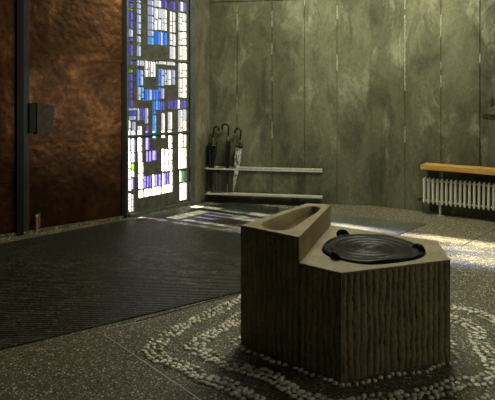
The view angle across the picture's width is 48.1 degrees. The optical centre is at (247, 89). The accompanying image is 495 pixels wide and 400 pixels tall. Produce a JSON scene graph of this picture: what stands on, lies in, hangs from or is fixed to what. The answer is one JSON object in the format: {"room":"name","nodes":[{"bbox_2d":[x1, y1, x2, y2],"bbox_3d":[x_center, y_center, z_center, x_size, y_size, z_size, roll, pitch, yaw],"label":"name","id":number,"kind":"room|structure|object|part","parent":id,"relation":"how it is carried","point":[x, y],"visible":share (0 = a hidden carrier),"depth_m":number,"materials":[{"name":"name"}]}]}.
{"room":"house of worship","nodes":[
{"label":"house of worship","id":0,"kind":"room"},
{"bbox_2d":[181,0,208,201],"bbox_3d":[-0.659,-0.300,7.599,0.238,3.600,0.447,0,0,41],"label":"wall","id":1,"kind":"structure","parent":0,"point":[201,6],"depth_m":7.48,"materials":[{"name":"concrete"}]},
{"bbox_2d":[127,0,195,216],"bbox_3d":[-1.088,-0.300,6.946,0.125,3.600,1.103,0,0,41],"label":"window","id":2,"kind":"structure","parent":1,"relation":"in","point":[155,48],"depth_m":6.90,"materials":[{"name":"glass"}]},
{"bbox_2d":[0,200,494,399],"bbox_3d":[-0.100,1.560,2.438,12.600,0.120,10.877,0,0,0],"label":"floor","id":3,"kind":"structure","parent":0,"point":[86,364],"depth_m":3.12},
{"bbox_2d":[0,216,123,238],"bbox_3d":[-3.761,1.484,4.605,5.920,0.032,0.070,0,0,-39],"label":"trim","id":4,"kind":"structure","parent":3,"relation":"on","point":[45,229],"depth_m":6.01,"materials":[{"name":"grey stone"}]},
{"bbox_2d":[107,320,146,328],"bbox_3d":[-0.770,1.498,3.536,0.262,0.004,0.007,0,0,-30],"label":"trim","id":5,"kind":"structure","parent":3,"relation":"on","point":[144,320],"depth_m":3.53,"materials":[{"name":"metal"}]},
{"bbox_2d":[0,202,278,349],"bbox_3d":[-1.628,1.496,4.450,6.459,0.008,2.590,0,0,-41],"label":"entrance mat","id":6,"kind":"object","parent":3,"relation":"on","point":[66,282],"visible":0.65,"depth_m":4.56,"materials":[{"name":"rubber"}]},
{"bbox_2d":[104,334,200,399],"bbox_3d":[-0.309,1.499,2.767,0.006,0.002,1.690,0,0,-42],"label":"trim","id":7,"kind":"structure","parent":3,"relation":"on","point":[104,334],"depth_m":2.97,"materials":[{"name":"metal"}]},
{"bbox_2d":[136,292,240,321],"bbox_3d":[-0.384,1.498,3.840,0.840,0.003,0.008,0,0,-37],"label":"trim","id":8,"kind":"structure","parent":3,"relation":"on","point":[240,292],"depth_m":3.81,"materials":[{"name":"grey metal"}]},
{"bbox_2d":[140,294,494,399],"bbox_3d":[0.644,1.496,3.299,2.053,0.022,1.884,0,0,37],"label":"band","id":9,"kind":"object","parent":3,"relation":"on","point":[250,394],"visible":0.59,"depth_m":3.08,"materials":[{"name":"grey stone"}]},
{"bbox_2d":[183,312,494,399],"bbox_3d":[0.621,1.496,3.285,1.658,0.022,1.474,0,0,33],"label":"band","id":10,"kind":"object","parent":3,"relation":"on","point":[474,343],"visible":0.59,"depth_m":2.93,"materials":[{"name":"grey stone"}]},
{"bbox_2d":[241,203,449,380],"bbox_3d":[0.632,1.150,3.297,1.062,0.700,0.901,0,0,36],"label":"baptismal font","id":11,"kind":"object","parent":3,"relation":"on","point":[357,320],"visible":0.97,"depth_m":3.02,"materials":[{"name":"stone"}]},
{"bbox_2d":[241,203,330,261],"bbox_3d":[0.247,0.871,3.502,0.389,0.141,0.897,0,0,20],"label":"basin","id":12,"kind":"object","parent":11,"relation":"in","point":[291,235],"depth_m":3.24,"materials":[{"name":"stone"}]},
{"bbox_2d":[322,229,425,264],"bbox_3d":[0.736,0.918,3.288,0.604,0.045,0.616,0,0,0],"label":"lid","id":13,"kind":"object","parent":11,"relation":"on","point":[367,249],"visible":1,"depth_m":3.22,"materials":[{"name":"black metal"}]},
{"bbox_3d":[0.483,0.918,3.092,0.042,0.041,0.081,0,0,-21],"label":"knob","id":14,"kind":"part","parent":13,"relation":"part of","materials":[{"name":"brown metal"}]},
{"bbox_3d":[0.613,0.918,3.572,0.084,0.042,0.044,0,0,0],"label":"knob","id":15,"kind":"part","parent":13,"relation":"part of","materials":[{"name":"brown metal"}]},
{"bbox_3d":[1.002,0.918,3.232,0.045,0.045,0.094,0,0,-32],"label":"knob","id":16,"kind":"part","parent":13,"relation":"part of","materials":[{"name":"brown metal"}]},
{"bbox_2d":[231,334,460,386],"bbox_3d":[0.626,1.496,3.305,1.193,0.022,1.007,0,0,36],"label":"band","id":17,"kind":"object","parent":3,"relation":"on","point":[457,355],"visible":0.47,"depth_m":2.96,"materials":[{"name":"grey stone"}]},
{"bbox_2d":[279,208,425,234],"bbox_3d":[1.162,1.496,5.767,1.652,0.008,2.536,0,0,0],"label":"entrance mat","id":18,"kind":"object","parent":3,"relation":"on","point":[394,227],"visible":0.21,"depth_m":6.15,"materials":[{"name":"grey rubber"}]},
{"bbox_2d":[418,177,494,216],"bbox_3d":[2.789,1.278,6.274,1.700,0.445,0.162,0,0,36],"label":"radiator","id":19,"kind":"object","parent":3,"relation":"on","point":[441,201],"visible":1,"depth_m":6.47,"materials":[{"name":"beige metal"}]},
{"bbox_2d":[209,0,370,204],"bbox_3d":[0.565,-0.300,7.517,2.459,3.600,0.269,0,0,10],"label":"wall","id":20,"kind":"structure","parent":0,"point":[294,76],"depth_m":7.38,"materials":[{"name":"concrete"}]},
{"bbox_2d":[205,166,322,198],"bbox_3d":[0.197,1.214,7.332,1.582,0.377,0.224,0,0,10],"label":"rack","id":21,"kind":"object","parent":20,"relation":"attached to","point":[215,167],"visible":0.97,"depth_m":7.29,"materials":[{"name":"metal"}]},
{"bbox_2d":[208,126,219,188],"bbox_3d":[-0.465,0.933,7.485,0.132,0.898,0.134,0,0,-44],"label":"umbrella","id":22,"kind":"object","parent":21,"relation":"in","point":[212,150],"visible":0.98,"depth_m":7.46,"materials":[{"name":"fabric"}]},
{"bbox_2d":[211,170,221,192],"bbox_3d":[-0.416,1.225,7.458,0.153,0.315,0.103,0,0,0],"label":"umbrella","id":23,"kind":"object","parent":21,"relation":"on","point":[216,187],"visible":0.98,"depth_m":7.45,"materials":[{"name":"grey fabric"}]},
{"bbox_2d":[221,123,230,192],"bbox_3d":[-0.289,0.915,7.441,0.134,0.934,0.074,0,0,11],"label":"umbrella","id":24,"kind":"object","parent":21,"relation":"on","point":[228,144],"visible":0.95,"depth_m":7.42,"materials":[{"name":"fabric"}]},
{"bbox_3d":[-0.297,0.531,7.455,0.113,0.167,0.029,0,0,12],"label":"handle","id":25,"kind":"part","parent":24,"relation":"part of","materials":[{"name":"black plastic"}]},
{"bbox_2d":[233,128,242,191],"bbox_3d":[-0.120,0.943,7.414,0.129,0.880,0.114,0,0,24],"label":"umbrella","id":26,"kind":"object","parent":21,"relation":"in","point":[237,157],"visible":0.98,"depth_m":7.39,"materials":[{"name":"fabric"}]},
{"bbox_3d":[-0.128,0.588,7.425,0.108,0.170,0.030,0,0,13],"label":"handle","id":27,"kind":"part","parent":26,"relation":"part of","materials":[{"name":"black plastic"}]},
{"bbox_3d":[0.206,1.045,7.223,1.526,0.020,0.012,0,0,10],"label":"rail","id":28,"kind":"part","parent":21,"relation":"part of","materials":[{"name":"metal"}]},
{"bbox_3d":[0.206,1.376,7.223,1.526,0.024,0.012,0,0,10],"label":"rail","id":29,"kind":"part","parent":21,"relation":"part of","materials":[{"name":"metal"}]},
{"bbox_2d":[205,191,322,196],"bbox_3d":[0.209,1.386,7.324,1.547,0.006,0.188,0,0,10],"label":"drip tray","id":30,"kind":"object","parent":21,"relation":"on","point":[208,193],"depth_m":7.28,"materials":[{"name":"metal"}]},
{"bbox_3d":[0.212,1.045,7.415,1.566,0.024,0.012,0,0,10],"label":"rail","id":31,"kind":"part","parent":21,"relation":"part of","materials":[{"name":"metal"}]},
{"bbox_2d":[371,0,494,219],"bbox_3d":[3.438,-0.300,6.163,4.500,3.600,0.269,0,0,33],"label":"wall","id":32,"kind":"structure","parent":0,"point":[433,61],"depth_m":6.78,"materials":[{"name":"concrete"}]},
{"bbox_2d":[420,163,494,177],"bbox_3d":[3.090,0.970,6.075,2.300,0.160,0.254,0,0,33],"label":"bench","id":33,"kind":"object","parent":32,"relation":"attached to","point":[426,166],"visible":1,"depth_m":6.40,"materials":[{"name":"brown wood"}]},
{"bbox_2d":[483,114,494,117],"bbox_3d":[2.799,0.300,6.411,0.140,0.052,0.011,0,0,33],"label":"shelf","id":34,"kind":"object","parent":32,"relation":"attached to","point":[484,115],"depth_m":6.42,"materials":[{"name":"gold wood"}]},
{"bbox_3d":[-3.890,-0.300,4.732,4.814,3.600,3.962,0,0,0],"label":"wall","id":35,"kind":"structure","parent":0,"visible":0},
{"bbox_2d":[0,0,15,233],"bbox_3d":[-4.238,-0.315,4.233,4.731,3.560,0.057,0,0,-39],"label":"door","id":36,"kind":"structure","parent":35,"relation":"in","point":[7,7],"depth_m":5.66,"materials":[{"name":"orange metal"}]},
{"bbox_2d":[16,0,23,235],"bbox_3d":[-2.366,-0.300,5.737,0.071,3.600,0.095,0,0,-39],"label":"trim","id":37,"kind":"structure","parent":35,"relation":"attached to","point":[19,3],"depth_m":5.70,"materials":[{"name":"black metal"}]},
{"bbox_2d":[24,0,28,231],"bbox_3d":[-2.320,-0.300,5.784,0.059,3.600,0.080,0,0,-39],"label":"trim","id":38,"kind":"structure","parent":35,"relation":"attached to","point":[26,2],"depth_m":5.75,"materials":[{"name":"grey metal"}]},
{"bbox_2d":[29,0,121,232],"bbox_3d":[-1.878,-0.298,6.113,1.060,3.594,0.103,0,0,-39],"label":"door","id":39,"kind":"structure","parent":35,"relation":"in","point":[75,46],"depth_m":6.09,"materials":[{"name":"orange metal"}]},
{"bbox_3d":[-2.204,1.375,5.853,0.028,0.150,0.008,0,0,-39],"label":"bolt plate","id":40,"kind":"part","parent":39,"relation":"part of","materials":[{"name":"brown metal"}]},
{"bbox_3d":[-2.142,0.298,5.867,0.188,0.332,0.052,0,0,-39],"label":"handle","id":41,"kind":"part","parent":39,"relation":"part of","materials":[{"name":"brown metal"}]},
{"bbox_2d":[121,0,126,217],"bbox_3d":[-1.459,-0.300,6.491,0.067,3.600,0.065,0,0,-39],"label":"trim","id":42,"kind":"structure","parent":35,"relation":"attached to","point":[124,2],"depth_m":6.47,"materials":[{"name":"black metal"}]},
{"label":"outside","id":43,"kind":"structure","parent":0,"visible":0},
{"bbox_2d":[129,131,180,209],"bbox_3d":[-4.000,1.740,8.000,20.000,0.220,28.000,0,0,0],"label":"ground","id":44,"kind":"structure","parent":43,"point":[166,188],"depth_m":11.22,"materials":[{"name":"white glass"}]}
]}

